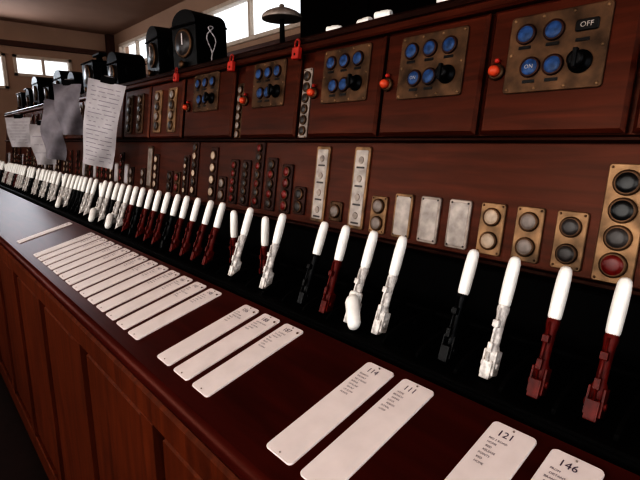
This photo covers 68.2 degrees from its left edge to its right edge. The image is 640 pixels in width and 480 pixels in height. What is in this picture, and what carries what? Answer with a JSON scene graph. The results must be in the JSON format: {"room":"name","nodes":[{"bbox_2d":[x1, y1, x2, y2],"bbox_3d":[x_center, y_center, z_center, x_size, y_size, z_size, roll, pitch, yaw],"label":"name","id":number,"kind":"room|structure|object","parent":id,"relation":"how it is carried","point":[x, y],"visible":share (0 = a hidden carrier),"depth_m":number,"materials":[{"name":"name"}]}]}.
{"room":"railway signal box","nodes":[
{"label":"railway signal box","id":0,"kind":"room"},
{"bbox_2d":[0,373,48,479],"bbox_3d":[-1.374,0.989,2.114,4.640,0.100,9.620,-10,16,-40],"label":"floor","id":1,"kind":"structure","parent":0,"point":[19,459],"depth_m":2.12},
{"bbox_2d":[0,168,639,475],"bbox_3d":[-1.116,0.313,2.328,0.257,1.130,6.000,-10,16,-40],"label":"frame","id":2,"kind":"object","parent":1,"relation":"on","point":[425,291],"visible":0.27,"depth_m":0.76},
{"bbox_2d":[18,166,27,188],"bbox_3d":[-1.878,-0.389,2.989,0.070,0.161,0.023,-10,16,-40],"label":"lever","id":3,"kind":"object","parent":2,"relation":"on","point":[25,167],"visible":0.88,"depth_m":2.98,"materials":[{"name":"white paint"}]},
{"bbox_2d":[26,167,35,191],"bbox_3d":[-1.709,-0.349,2.800,0.069,0.162,0.023,-10,16,-40],"label":"lever","id":4,"kind":"object","parent":2,"relation":"on","point":[31,179],"visible":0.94,"depth_m":2.79,"materials":[{"name":"black plastic"}]},
{"bbox_2d":[31,168,40,193],"bbox_3d":[-1.625,-0.330,2.705,0.069,0.162,0.023,-10,16,-40],"label":"lever","id":5,"kind":"object","parent":2,"relation":"on","point":[39,169],"visible":0.72,"depth_m":2.70,"materials":[{"name":"white paint"}]},
{"bbox_2d":[36,169,45,195],"bbox_3d":[-1.540,-0.310,2.611,0.069,0.162,0.023,-10,16,-40],"label":"lever","id":6,"kind":"object","parent":2,"relation":"on","point":[44,170],"visible":0.69,"depth_m":2.60,"materials":[{"name":"black plastic"}]},
{"bbox_2d":[41,170,52,197],"bbox_3d":[-1.454,-0.290,2.518,0.072,0.161,0.023,-10,16,-40],"label":"lever","id":7,"kind":"object","parent":2,"relation":"on","point":[50,171],"visible":0.67,"depth_m":2.51,"materials":[{"name":"white paint"}]},
{"bbox_2d":[46,171,57,200],"bbox_3d":[-1.370,-0.270,2.422,0.069,0.162,0.023,-10,16,-40],"label":"lever","id":8,"kind":"object","parent":2,"relation":"on","point":[55,175],"visible":0.73,"depth_m":2.42,"materials":[{"name":"white paint"}]},
{"bbox_2d":[50,172,61,200],"bbox_3d":[-1.326,-0.260,2.376,0.073,0.160,0.023,-10,16,-40],"label":"lever","id":9,"kind":"object","parent":2,"relation":"on","point":[53,195],"visible":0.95,"depth_m":2.37,"materials":[{"name":"white paint"}]},
{"bbox_2d":[57,173,67,197],"bbox_3d":[-1.243,-0.241,2.280,0.070,0.162,0.023,-10,16,-40],"label":"lever","id":10,"kind":"object","parent":2,"relation":"on","point":[65,178],"visible":0.6,"depth_m":2.27,"materials":[{"name":"white paint"}]},
{"bbox_2d":[55,174,72,207],"bbox_3d":[-1.207,-0.227,2.219,0.041,0.160,0.104,5,13,24],"label":"lever","id":11,"kind":"object","parent":2,"relation":"on","point":[60,200],"visible":0.79,"depth_m":2.23,"materials":[{"name":"white paint"}]},
{"bbox_2d":[63,175,76,206],"bbox_3d":[-1.156,-0.220,2.188,0.075,0.160,0.023,-10,16,-40],"label":"lever","id":12,"kind":"object","parent":2,"relation":"on","point":[74,177],"visible":0.68,"depth_m":2.18,"materials":[{"name":"white paint"}]},
{"bbox_2d":[67,175,80,207],"bbox_3d":[-1.114,-0.211,2.141,0.075,0.160,0.023,-10,16,-40],"label":"lever","id":13,"kind":"object","parent":2,"relation":"on","point":[74,190],"visible":0.75,"depth_m":2.13,"materials":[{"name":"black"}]},
{"bbox_2d":[71,176,83,209],"bbox_3d":[-1.072,-0.201,2.093,0.073,0.161,0.023,-10,16,-40],"label":"lever","id":14,"kind":"object","parent":2,"relation":"on","point":[76,194],"visible":0.73,"depth_m":2.09,"materials":[{"name":"black metal"}]},
{"bbox_2d":[74,177,87,211],"bbox_3d":[-1.031,-0.192,2.044,0.069,0.162,0.023,-10,16,-40],"label":"lever","id":15,"kind":"object","parent":2,"relation":"on","point":[85,180],"visible":0.88,"depth_m":2.04,"materials":[{"name":"black plastic"}]},
{"bbox_2d":[79,178,93,212],"bbox_3d":[-0.988,-0.181,1.998,0.072,0.161,0.023,-10,16,-40],"label":"lever","id":16,"kind":"object","parent":2,"relation":"on","point":[90,182],"visible":0.79,"depth_m":1.99,"materials":[{"name":"white paint"}]},
{"bbox_2d":[83,179,98,214],"bbox_3d":[-0.945,-0.171,1.951,0.073,0.160,0.023,-10,16,-40],"label":"lever","id":17,"kind":"object","parent":2,"relation":"on","point":[95,183],"visible":0.91,"depth_m":1.95,"materials":[{"name":"white paint"}]},
{"bbox_2d":[88,180,107,221],"bbox_3d":[-0.870,-0.149,1.840,0.040,0.162,0.101,5,13,23],"label":"lever","id":18,"kind":"object","parent":2,"relation":"on","point":[94,212],"visible":0.92,"depth_m":1.85,"materials":[{"name":"white paint"}]},
{"bbox_2d":[98,181,113,220],"bbox_3d":[-0.819,-0.142,1.809,0.070,0.161,0.023,-10,16,-40],"label":"lever","id":19,"kind":"object","parent":2,"relation":"on","point":[102,212],"visible":0.92,"depth_m":1.80,"materials":[{"name":"white paint"}]},
{"bbox_2d":[103,183,119,223],"bbox_3d":[-0.775,-0.132,1.762,0.073,0.160,0.023,-10,16,-40],"label":"lever","id":20,"kind":"object","parent":2,"relation":"on","point":[112,201],"visible":0.83,"depth_m":1.76,"materials":[{"name":"black plastic"}]},
{"bbox_2d":[105,184,125,228],"bbox_3d":[-0.742,-0.119,1.698,0.040,0.161,0.101,5,13,23],"label":"lever","id":21,"kind":"object","parent":2,"relation":"on","point":[111,218],"visible":0.92,"depth_m":1.71,"materials":[{"name":"white paint"}]},
{"bbox_2d":[115,185,131,228],"bbox_3d":[-0.692,-0.112,1.667,0.071,0.161,0.023,-10,16,-40],"label":"lever","id":22,"kind":"object","parent":2,"relation":"on","point":[124,204],"visible":0.94,"depth_m":1.66,"materials":[{"name":"white paint"}]},
{"bbox_2d":[121,186,138,231],"bbox_3d":[-0.650,-0.103,1.620,0.070,0.161,0.023,-10,16,-40],"label":"lever","id":23,"kind":"object","parent":2,"relation":"on","point":[126,222],"visible":0.92,"depth_m":1.61,"materials":[{"name":"red metal"}]},
{"bbox_2d":[128,187,145,234],"bbox_3d":[-0.608,-0.093,1.572,0.069,0.162,0.023,-10,16,-40],"label":"lever","id":24,"kind":"object","parent":2,"relation":"on","point":[133,223],"visible":0.96,"depth_m":1.57,"materials":[{"name":"black plastic"}]},
{"bbox_2d":[135,189,153,237],"bbox_3d":[-0.565,-0.083,1.525,0.070,0.162,0.023,-10,16,-40],"label":"lever","id":25,"kind":"object","parent":2,"relation":"on","point":[141,226],"visible":0.92,"depth_m":1.52,"materials":[{"name":"red metal"}]},
{"bbox_2d":[143,190,161,240],"bbox_3d":[-0.523,-0.073,1.478,0.069,0.162,0.023,-10,16,-40],"label":"lever","id":26,"kind":"object","parent":2,"relation":"on","point":[148,233],"visible":0.94,"depth_m":1.47,"materials":[{"name":"red metal"}]},
{"bbox_2d":[151,192,170,243],"bbox_3d":[-0.480,-0.063,1.431,0.070,0.161,0.023,-10,16,-40],"label":"lever","id":27,"kind":"object","parent":2,"relation":"on","point":[157,234],"visible":0.94,"depth_m":1.43,"materials":[{"name":"red metal"}]},
{"bbox_2d":[160,194,180,247],"bbox_3d":[-0.437,-0.053,1.384,0.072,0.161,0.023,-10,16,-40],"label":"lever","id":28,"kind":"object","parent":2,"relation":"on","point":[166,237],"visible":0.92,"depth_m":1.38,"materials":[{"name":"black metal"}]},
{"bbox_2d":[169,195,189,251],"bbox_3d":[-0.396,-0.043,1.336,0.069,0.162,0.023,-10,16,-40],"label":"lever","id":29,"kind":"object","parent":2,"relation":"on","point":[175,243],"visible":0.94,"depth_m":1.33,"materials":[{"name":"red metal"}]},
{"bbox_2d":[179,197,200,255],"bbox_3d":[-0.353,-0.034,1.289,0.070,0.161,0.023,-10,16,-40],"label":"lever","id":30,"kind":"object","parent":2,"relation":"on","point":[185,247],"visible":0.96,"depth_m":1.28,"materials":[{"name":"red metal"}]},
{"bbox_2d":[190,200,213,260],"bbox_3d":[-0.309,-0.023,1.244,0.074,0.160,0.023,-10,16,-40],"label":"lever","id":31,"kind":"object","parent":2,"relation":"on","point":[197,246],"visible":0.96,"depth_m":1.24,"materials":[{"name":"red metal"}]},
{"bbox_2d":[201,202,225,264],"bbox_3d":[-0.268,-0.014,1.196,0.072,0.161,0.023,-10,16,-40],"label":"lever","id":32,"kind":"object","parent":2,"relation":"on","point":[208,256],"visible":0.97,"depth_m":1.19,"materials":[{"name":"red metal"}]},
{"bbox_2d":[229,210,237,262],"bbox_3d":[-0.212,0.010,1.163,0.024,0.168,0.023,-8,14,-41],"label":"lever","id":33,"kind":"object","parent":2,"relation":"on","point":[233,215],"visible":0.66,"depth_m":1.15,"materials":[{"name":"red plastic"}]},
{"bbox_2d":[228,207,253,275],"bbox_3d":[-0.183,0.006,1.101,0.071,0.161,0.023,-10,16,-40],"label":"lever","id":34,"kind":"object","parent":2,"relation":"on","point":[235,266],"visible":0.98,"depth_m":1.09,"materials":[{"name":"white paint"}]},
{"bbox_2d":[259,216,268,273],"bbox_3d":[-0.126,0.029,1.069,0.029,0.168,0.024,-7,13,-28],"label":"lever","id":35,"kind":"object","parent":2,"relation":"on","point":[264,248],"visible":0.73,"depth_m":1.06,"materials":[{"name":"red plastic"}]},
{"bbox_2d":[259,213,285,288],"bbox_3d":[-0.099,0.025,1.006,0.069,0.162,0.023,-10,16,-40],"label":"lever","id":36,"kind":"object","parent":2,"relation":"on","point":[267,278],"visible":0.97,"depth_m":1.00,"materials":[{"name":"white paint"}]},
{"bbox_2d":[297,221,328,304],"bbox_3d":[-0.013,0.046,0.913,0.074,0.160,0.023,-10,16,-40],"label":"lever","id":37,"kind":"object","parent":2,"relation":"on","point":[306,291],"visible":0.98,"depth_m":0.91,"materials":[{"name":"black metal"}]},
{"bbox_2d":[319,225,349,313],"bbox_3d":[0.028,0.055,0.864,0.069,0.162,0.023,-10,16,-40],"label":"lever","id":38,"kind":"object","parent":2,"relation":"on","point":[329,296],"visible":0.99,"depth_m":0.86,"materials":[{"name":"red metal"}]},
{"bbox_2d":[343,230,377,329],"bbox_3d":[0.064,0.069,0.803,0.041,0.160,0.104,5,13,24],"label":"lever","id":39,"kind":"object","parent":2,"relation":"on","point":[353,305],"visible":1,"depth_m":0.81,"materials":[{"name":"white paint"}]},
{"bbox_2d":[371,236,406,334],"bbox_3d":[0.114,0.075,0.771,0.072,0.161,0.023,-10,16,-40],"label":"lever","id":40,"kind":"object","parent":2,"relation":"on","point":[382,317],"visible":1,"depth_m":0.77,"materials":[{"name":"white paint"}]},
{"bbox_2d":[438,249,478,362],"bbox_3d":[0.199,0.095,0.677,0.074,0.160,0.023,-10,16,-40],"label":"lever","id":41,"kind":"object","parent":2,"relation":"on","point":[449,345],"visible":1,"depth_m":0.67,"materials":[{"name":"black metal"}]},
{"bbox_2d":[478,256,520,379],"bbox_3d":[0.240,0.104,0.628,0.069,0.162,0.023,-10,16,-40],"label":"lever","id":42,"kind":"object","parent":2,"relation":"on","point":[491,358],"visible":1,"depth_m":0.62,"materials":[{"name":"white paint"}]},
{"bbox_2d":[526,266,572,399],"bbox_3d":[0.283,0.115,0.581,0.071,0.161,0.023,-10,16,-40],"label":"lever","id":43,"kind":"object","parent":2,"relation":"on","point":[540,374],"visible":1,"depth_m":0.57,"materials":[{"name":"red metal"}]},
{"bbox_2d":[582,277,632,422],"bbox_3d":[0.326,0.125,0.535,0.073,0.160,0.023,-10,16,-40],"label":"lever","id":44,"kind":"object","parent":2,"relation":"on","point":[595,401],"visible":1,"depth_m":0.53,"materials":[{"name":"red metal"}]},
{"bbox_2d":[0,188,639,479],"bbox_3d":[-1.357,0.380,2.234,0.240,1.042,6.160,-10,16,-40],"label":"desk","id":45,"kind":"object","parent":1,"relation":"on","point":[93,400],"depth_m":0.84,"materials":[{"name":"wood"}]},
{"bbox_2d":[17,222,71,242],"bbox_3d":[-1.036,-0.029,1.784,0.184,0.053,0.050,-10,16,-40],"label":"plate","id":46,"kind":"object","parent":45,"relation":"on","point":[68,223],"depth_m":1.78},
{"bbox_2d":[33,232,94,256],"bbox_3d":[-0.849,0.014,1.576,0.184,0.053,0.050,-10,16,-40],"label":"plate","id":47,"kind":"object","parent":45,"relation":"on","point":[90,234],"depth_m":1.57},
{"bbox_2d":[38,235,100,260],"bbox_3d":[-0.806,0.024,1.528,0.184,0.053,0.050,-10,16,-40],"label":"plate","id":48,"kind":"object","parent":45,"relation":"on","point":[88,240],"depth_m":1.52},
{"bbox_2d":[43,238,107,264],"bbox_3d":[-0.763,0.034,1.480,0.184,0.053,0.050,-10,16,-40],"label":"plate","id":49,"kind":"object","parent":45,"relation":"on","point":[102,240],"depth_m":1.47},
{"bbox_2d":[48,241,114,269],"bbox_3d":[-0.720,0.044,1.432,0.184,0.053,0.050,-10,16,-40],"label":"plate","id":50,"kind":"object","parent":45,"relation":"on","point":[75,257],"depth_m":1.42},
{"bbox_2d":[53,244,121,273],"bbox_3d":[-0.677,0.054,1.383,0.184,0.053,0.050,-10,16,-40],"label":"plate","id":51,"kind":"object","parent":45,"relation":"on","point":[79,262],"depth_m":1.38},
{"bbox_2d":[59,248,129,279],"bbox_3d":[-0.633,0.064,1.335,0.184,0.053,0.050,-10,16,-40],"label":"plate","id":52,"kind":"object","parent":45,"relation":"on","point":[122,251],"depth_m":1.33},
{"bbox_2d":[65,252,138,284],"bbox_3d":[-0.590,0.075,1.287,0.184,0.053,0.050,-10,16,-40],"label":"plate","id":53,"kind":"object","parent":45,"relation":"on","point":[112,263],"depth_m":1.28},
{"bbox_2d":[72,256,147,290],"bbox_3d":[-0.547,0.085,1.239,0.184,0.053,0.050,-10,16,-40],"label":"plate","id":54,"kind":"object","parent":45,"relation":"on","point":[88,282],"depth_m":1.23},
{"bbox_2d":[79,260,157,296],"bbox_3d":[-0.504,0.095,1.191,0.184,0.053,0.050,-10,16,-40],"label":"plate","id":55,"kind":"object","parent":45,"relation":"on","point":[142,267],"depth_m":1.18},
{"bbox_2d":[88,265,168,303],"bbox_3d":[-0.460,0.105,1.143,0.184,0.053,0.050,-10,16,-40],"label":"plate","id":56,"kind":"object","parent":45,"relation":"on","point":[131,282],"depth_m":1.14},
{"bbox_2d":[96,270,179,311],"bbox_3d":[-0.417,0.115,1.094,0.184,0.053,0.050,-10,16,-40],"label":"plate","id":57,"kind":"object","parent":45,"relation":"on","point":[121,298],"depth_m":1.09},
{"bbox_2d":[106,276,192,319],"bbox_3d":[-0.374,0.125,1.046,0.184,0.053,0.050,-10,16,-40],"label":"plate","id":58,"kind":"object","parent":45,"relation":"on","point":[114,314],"depth_m":1.04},
{"bbox_2d":[116,282,206,329],"bbox_3d":[-0.331,0.135,0.998,0.184,0.053,0.050,-10,16,-40],"label":"plate","id":59,"kind":"object","parent":45,"relation":"on","point":[141,315],"depth_m":0.99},
{"bbox_2d":[128,288,221,339],"bbox_3d":[-0.287,0.145,0.950,0.184,0.053,0.050,-10,16,-40],"label":"plate","id":60,"kind":"object","parent":45,"relation":"on","point":[195,302],"depth_m":0.94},
{"bbox_2d":[157,305,258,365],"bbox_3d":[-0.196,0.166,0.848,0.184,0.053,0.050,-10,16,-40],"label":"plate","id":61,"kind":"object","parent":45,"relation":"on","point":[187,346],"depth_m":0.84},
{"bbox_2d":[174,314,279,380],"bbox_3d":[-0.153,0.176,0.801,0.184,0.053,0.050,-10,16,-40],"label":"plate","id":62,"kind":"object","parent":45,"relation":"on","point":[224,347],"depth_m":0.79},
{"bbox_2d":[192,324,302,396],"bbox_3d":[-0.111,0.186,0.753,0.184,0.053,0.050,-10,16,-40],"label":"plate","id":63,"kind":"object","parent":45,"relation":"on","point":[224,374],"depth_m":0.74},
{"bbox_2d":[266,362,393,465],"bbox_3d":[0.018,0.216,0.609,0.184,0.053,0.050,-10,16,-40],"label":"plate","id":64,"kind":"object","parent":45,"relation":"on","point":[291,444],"depth_m":0.60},
{"bbox_2d":[300,379,433,479],"bbox_3d":[0.061,0.226,0.562,0.184,0.053,0.050,-10,16,-40],"label":"plate","id":65,"kind":"object","parent":45,"relation":"on","point":[357,444],"depth_m":0.56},
{"bbox_2d":[444,421,536,479],"bbox_3d":[0.147,0.246,0.466,0.184,0.053,0.050,-10,16,-40],"label":"plate","id":66,"kind":"object","parent":45,"relation":"on","point":[502,449],"depth_m":0.49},
{"bbox_2d":[531,449,604,479],"bbox_3d":[0.190,0.256,0.418,0.184,0.053,0.050,-10,16,-40],"label":"plate","id":67,"kind":"object","parent":45,"relation":"on","point":[558,465],"depth_m":0.46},
{"bbox_2d":[4,0,639,297],"bbox_3d":[-0.902,0.044,2.463,0.325,1.606,6.000,-10,16,-40],"label":"panel board","id":68,"kind":"object","parent":1,"relation":"on","point":[554,151],"depth_m":0.91,"materials":[{"name":"brown wood"}]},
{"bbox_2d":[5,114,30,146],"bbox_3d":[-2.079,-0.757,3.271,0.180,0.225,0.032,1,12,5],"label":"notice","id":69,"kind":"object","parent":68,"relation":"hanging from","point":[18,131],"visible":1,"depth_m":3.26,"materials":[{"name":"paper"}]},
{"bbox_2d":[16,88,30,109],"bbox_3d":[-2.572,-1.232,4.161,0.172,0.194,0.222,-10,16,-40],"label":"instrument","id":70,"kind":"object","parent":68,"relation":"on","point":[21,99],"visible":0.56,"depth_m":4.08,"materials":[{"name":"black metal"}]},
{"bbox_2d":[25,89,33,107],"bbox_3d":[-2.341,-1.161,3.907,0.172,0.159,0.172,-10,16,-40],"label":"instrument","id":71,"kind":"object","parent":68,"relation":"on","point":[29,95],"visible":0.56,"depth_m":3.83,"materials":[{"name":"black metal"}]},
{"bbox_2d":[31,76,52,105],"bbox_3d":[-2.143,-1.147,3.680,0.172,0.226,0.222,-10,16,-40],"label":"instrument","id":72,"kind":"object","parent":68,"relation":"on","point":[38,83],"visible":0.62,"depth_m":3.60,"materials":[{"name":"black metal"}]},
{"bbox_2d":[29,120,55,164],"bbox_3d":[-1.666,-0.588,2.849,0.139,0.265,0.056,0,12,1],"label":"paper sheet","id":73,"kind":"object","parent":68,"relation":"hanging from","point":[37,144],"visible":0.61,"depth_m":2.84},
{"bbox_2d":[43,82,53,99],"bbox_3d":[-1.912,-1.062,3.429,0.172,0.162,0.172,-10,16,-40],"label":"instrument","id":74,"kind":"object","parent":68,"relation":"on","point":[48,90],"visible":0.32,"depth_m":3.35,"materials":[{"name":"black metal"}]},
{"bbox_2d":[40,98,66,160],"bbox_3d":[-1.360,-0.572,2.439,0.185,0.334,0.081,3,12,13],"label":"paper sheet","id":75,"kind":"object","parent":68,"relation":"hanging from","point":[50,128],"visible":0.63,"depth_m":2.42,"materials":[{"name":"paper"}]},
{"bbox_2d":[53,70,72,83],"bbox_3d":[-1.695,-1.031,3.182,0.172,0.201,0.222,-10,16,-40],"label":"instrument","id":76,"kind":"object","parent":68,"relation":"on","point":[59,75],"visible":0.2,"depth_m":3.10,"materials":[{"name":"black metal"}]},
{"bbox_2d":[53,79,82,134],"bbox_3d":[-1.211,-0.644,2.289,0.129,0.265,0.070,0,12,2],"label":"paper sheet","id":77,"kind":"object","parent":68,"relation":"hanging from","point":[66,94],"visible":0.97,"depth_m":2.27,"materials":[{"name":"paper"}]},
{"bbox_2d":[67,72,83,93],"bbox_3d":[-1.483,-0.961,2.951,0.172,0.159,0.172,-10,16,-40],"label":"instrument","id":78,"kind":"object","parent":68,"relation":"on","point":[77,76],"visible":0.07,"depth_m":2.88,"materials":[{"name":"black metal"}]},
{"bbox_2d":[80,52,106,92],"bbox_3d":[-1.252,-0.940,2.687,0.172,0.227,0.222,-10,16,-40],"label":"instrument","id":79,"kind":"object","parent":68,"relation":"on","point":[93,69],"visible":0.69,"depth_m":2.61,"materials":[{"name":"black metal"}]},
{"bbox_2d":[83,75,125,169],"bbox_3d":[-0.874,-0.471,1.906,0.207,0.374,0.038,0,12,0],"label":"sheet","id":80,"kind":"object","parent":68,"relation":"hanging from","point":[104,96],"visible":1,"depth_m":1.89,"materials":[{"name":"paper"}]},
{"bbox_2d":[114,163,118,181],"bbox_3d":[-0.961,-0.318,2.232,0.019,0.090,0.048,-10,16,-40],"label":"plate","id":81,"kind":"object","parent":68,"relation":"attached to","point":[116,170],"visible":0.99,"depth_m":2.22,"materials":[{"name":"silver metal"}]},
{"bbox_2d":[106,52,145,83],"bbox_3d":[-0.988,-0.854,2.398,0.172,0.176,0.172,-10,16,-40],"label":"instrument","id":82,"kind":"object","parent":68,"relation":"on","point":[125,67],"visible":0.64,"depth_m":2.34,"materials":[{"name":"black metal"}]},
{"bbox_2d":[124,164,128,183],"bbox_3d":[-0.874,-0.298,2.135,0.019,0.090,0.048,-10,16,-40],"label":"plate","id":83,"kind":"object","parent":68,"relation":"attached to","point":[126,168],"visible":1,"depth_m":2.13,"materials":[{"name":"silver metal"}]},
{"bbox_2d":[146,146,153,188],"bbox_3d":[-0.697,-0.298,1.938,0.030,0.170,0.050,-10,16,-40],"label":"plate","id":84,"kind":"object","parent":68,"relation":"attached to","point":[150,148],"visible":1,"depth_m":1.93,"materials":[{"name":"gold metal"}]},
{"bbox_2d":[144,26,173,76],"bbox_3d":[-0.652,-0.792,2.020,0.172,0.210,0.182,-8,14,-35],"label":"instrument","id":85,"kind":"object","parent":68,"relation":"on","point":[159,43],"visible":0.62,"depth_m":1.95,"materials":[{"name":"black metal"}]},
{"bbox_2d":[170,9,226,70],"bbox_3d":[-0.466,-0.753,1.812,0.172,0.218,0.172,10,15,39],"label":"instrument","id":86,"kind":"object","parent":68,"relation":"on","point":[189,28],"visible":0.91,"depth_m":1.76,"materials":[{"name":"black metal"}]},
{"bbox_2d":[206,26,216,60],"bbox_3d":[-0.382,-0.683,1.663,0.028,0.134,0.045,-10,16,-40],"label":"cable","id":87,"kind":"object","parent":86,"relation":"attached to","point":[210,30],"visible":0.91,"depth_m":1.66,"materials":[{"name":"fabric"}]},
{"bbox_2d":[192,71,220,111],"bbox_3d":[-0.385,-0.485,1.552,0.044,0.121,0.170,-10,16,-40],"label":"plate","id":88,"kind":"object","parent":68,"relation":"attached to","point":[206,86],"visible":1,"depth_m":1.55,"materials":[{"name":"gold metal"}]},
{"bbox_2d":[227,54,235,71],"bbox_3d":[-0.267,-0.531,1.417,0.016,0.051,0.027,-10,16,-40],"label":"padlock","id":89,"kind":"object","parent":68,"relation":"attached to","point":[231,64],"visible":1,"depth_m":1.41,"materials":[{"name":"red paint"}]},
{"bbox_2d":[251,58,287,107],"bbox_3d":[-0.149,-0.425,1.289,0.044,0.121,0.150,-10,16,-40],"label":"plate","id":90,"kind":"object","parent":68,"relation":"attached to","point":[269,82],"visible":1,"depth_m":1.28,"materials":[{"name":"gold metal"}]},
{"bbox_2d":[262,4,301,42],"bbox_3d":[-0.114,-0.634,1.424,0.122,0.143,0.122,-10,16,-40],"label":"bell","id":91,"kind":"object","parent":68,"relation":"on","point":[281,15],"visible":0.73,"depth_m":1.40,"materials":[{"name":"black metal"}]},
{"bbox_2d":[291,38,301,59],"bbox_3d":[-0.059,-0.479,1.186,0.016,0.051,0.027,-10,16,-40],"label":"padlock","id":92,"kind":"object","parent":68,"relation":"attached to","point":[296,51],"visible":1,"depth_m":1.18,"materials":[{"name":"red paint"}]},
{"bbox_2d":[307,84,317,98],"bbox_3d":[-0.021,-0.362,1.150,0.026,0.036,0.027,-10,16,-40],"label":"lamp","id":93,"kind":"object","parent":68,"relation":"attached to","point":[312,92],"visible":1,"depth_m":1.15,"materials":[{"name":"orange plastic"}]},
{"bbox_2d":[310,146,331,221],"bbox_3d":[0.002,-0.136,1.160,0.031,0.183,0.048,-10,16,-40],"label":"strip","id":94,"kind":"object","parent":68,"relation":"attached to","point":[323,159],"depth_m":1.15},
{"bbox_2d":[320,42,372,103],"bbox_3d":[0.048,-0.374,1.069,0.044,0.121,0.150,-10,16,-40],"label":"plate","id":95,"kind":"object","parent":68,"relation":"attached to","point":[346,71],"visible":1,"depth_m":1.07,"materials":[{"name":"gold metal"}]},
{"bbox_2d":[347,147,371,229],"bbox_3d":[0.088,-0.116,1.064,0.031,0.183,0.048,-10,16,-40],"label":"strip","id":96,"kind":"object","parent":68,"relation":"attached to","point":[362,160],"depth_m":1.06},
{"bbox_2d":[374,9,392,18],"bbox_3d":[0.138,-0.489,1.030,0.038,0.022,0.020,7,14,31],"label":"lever collar","id":97,"kind":"object","parent":68,"relation":"on","point":[382,13],"visible":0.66,"depth_m":1.02,"materials":[{"name":"white plastic"}]},
{"bbox_2d":[379,73,392,91],"bbox_3d":[0.134,-0.326,0.977,0.026,0.036,0.027,-10,16,-40],"label":"lamp","id":98,"kind":"object","parent":68,"relation":"attached to","point":[386,84],"visible":1,"depth_m":0.97,"materials":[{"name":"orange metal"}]},
{"bbox_2d":[391,193,414,238],"bbox_3d":[0.169,-0.049,0.972,0.019,0.090,0.046,-10,16,-40],"label":"plate","id":99,"kind":"object","parent":68,"relation":"attached to","point":[404,203],"visible":0.94,"depth_m":0.97,"materials":[{"name":"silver metal"}]},
{"bbox_2d":[416,196,441,243],"bbox_3d":[0.212,-0.039,0.924,0.019,0.090,0.046,-10,16,-40],"label":"plate","id":100,"kind":"object","parent":68,"relation":"attached to","point":[430,208],"visible":1,"depth_m":0.92,"materials":[{"name":"silver metal"}]},
{"bbox_2d":[396,25,469,99],"bbox_3d":[0.203,-0.333,0.897,0.044,0.121,0.150,-10,16,-40],"label":"control panel","id":101,"kind":"object","parent":68,"relation":"attached to","point":[432,64],"visible":1,"depth_m":0.90,"materials":[{"name":"gold metal"}]},
{"bbox_2d":[444,199,472,249],"bbox_3d":[0.256,-0.029,0.876,0.019,0.090,0.046,-10,16,-40],"label":"plate","id":102,"kind":"object","parent":68,"relation":"attached to","point":[460,211],"visible":1,"depth_m":0.87,"materials":[{"name":"silver metal"}]},
{"bbox_2d":[488,58,504,80],"bbox_3d":[0.295,-0.288,0.798,0.026,0.036,0.027,-10,16,-40],"label":"lamp","id":103,"kind":"object","parent":68,"relation":"attached to","point":[496,72],"visible":1,"depth_m":0.80,"materials":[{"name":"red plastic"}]},
{"bbox_2d":[503,0,615,93],"bbox_3d":[0.355,-0.292,0.727,0.044,0.121,0.152,-10,16,-40],"label":"control panel","id":104,"kind":"object","parent":68,"relation":"attached to","point":[563,49],"visible":1,"depth_m":0.72,"materials":[{"name":"gold metal"}]},
{"bbox_2d":[300,0,435,37],"bbox_3d":[1.612,-0.312,1.382,0.488,2.744,4.800,-10,16,-40],"label":"tall cabinet","id":105,"kind":"object","parent":1,"relation":"on","point":[316,15],"visible":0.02,"depth_m":2.60,"materials":[{"name":"brown wood"}]},
{"bbox_2d":[0,20,106,173],"bbox_3d":[-4.554,-1.128,5.277,4.520,2.750,0.120,-10,16,-40],"label":"wall","id":106,"kind":"structure","parent":0,"point":[14,31],"depth_m":5.83,"materials":[{"name":"beige paint"}]},
{"bbox_2d":[0,53,8,88],"bbox_3d":[-4.175,-1.968,5.388,1.020,0.410,0.080,-10,16,-40],"label":"window","id":107,"kind":"structure","parent":106,"relation":"in","point":[4,84],"depth_m":5.68,"materials":[{"name":"glass"}]},
{"bbox_2d":[12,54,71,77],"bbox_3d":[-3.487,-2.170,5.963,0.650,0.250,0.080,-10,16,-40],"label":"window","id":108,"kind":"structure","parent":106,"relation":"in","point":[24,65],"depth_m":5.91,"materials":[{"name":"glass"}]},
{"bbox_2d":[0,39,105,54],"bbox_3d":[-4.501,-2.217,4.988,4.280,0.060,0.038,-10,16,-40],"label":"trim","id":109,"kind":"structure","parent":106,"relation":"attached to","point":[2,41],"depth_m":5.91,"materials":[{"name":"brown paint"}]},
{"bbox_2d":[105,34,114,56],"bbox_3d":[-2.832,-1.411,6.634,0.098,2.746,0.068,-10,16,-40],"label":"trim","id":110,"kind":"structure","parent":106,"relation":"attached to","point":[109,39],"depth_m":6.35,"materials":[{"name":"brown paint"}]},
{"bbox_2d":[0,0,183,34],"bbox_3d":[-1.374,-1.801,1.531,4.640,0.100,9.620,-10,16,-40],"label":"ceiling","id":111,"kind":"structure","parent":0,"point":[111,17],"depth_m":5.26,"materials":[{"name":"paint"}]},
{"bbox_2d":[114,0,300,73],"bbox_3d":[0.324,-0.711,3.283,0.120,2.750,9.620,-10,16,-40],"label":"wall","id":112,"kind":"structure","parent":0,"point":[164,19],"depth_m":5.02,"materials":[{"name":"beige paint"}]},
{"bbox_2d":[118,32,146,61],"bbox_3d":[-2.267,-2.349,5.892,0.080,0.310,1.120,-10,16,-40],"label":"window","id":113,"kind":"structure","parent":112,"relation":"in","point":[136,45],"depth_m":5.87,"materials":[{"name":"glass"}]},
{"bbox_2d":[146,33,300,76],"bbox_3d":[-1.292,-1.789,4.824,0.024,0.050,4.450,-10,16,-40],"label":"trim","id":114,"kind":"structure","parent":112,"relation":"attached to","point":[292,37],"depth_m":3.89,"materials":[{"name":"brown paint"}]},
{"bbox_2d":[201,0,299,46],"bbox_3d":[-0.591,-1.896,4.037,0.080,0.380,1.600,-10,16,-40],"label":"window","id":115,"kind":"structure","parent":112,"relation":"in","point":[243,21],"depth_m":4.05,"materials":[{"name":"glass"}]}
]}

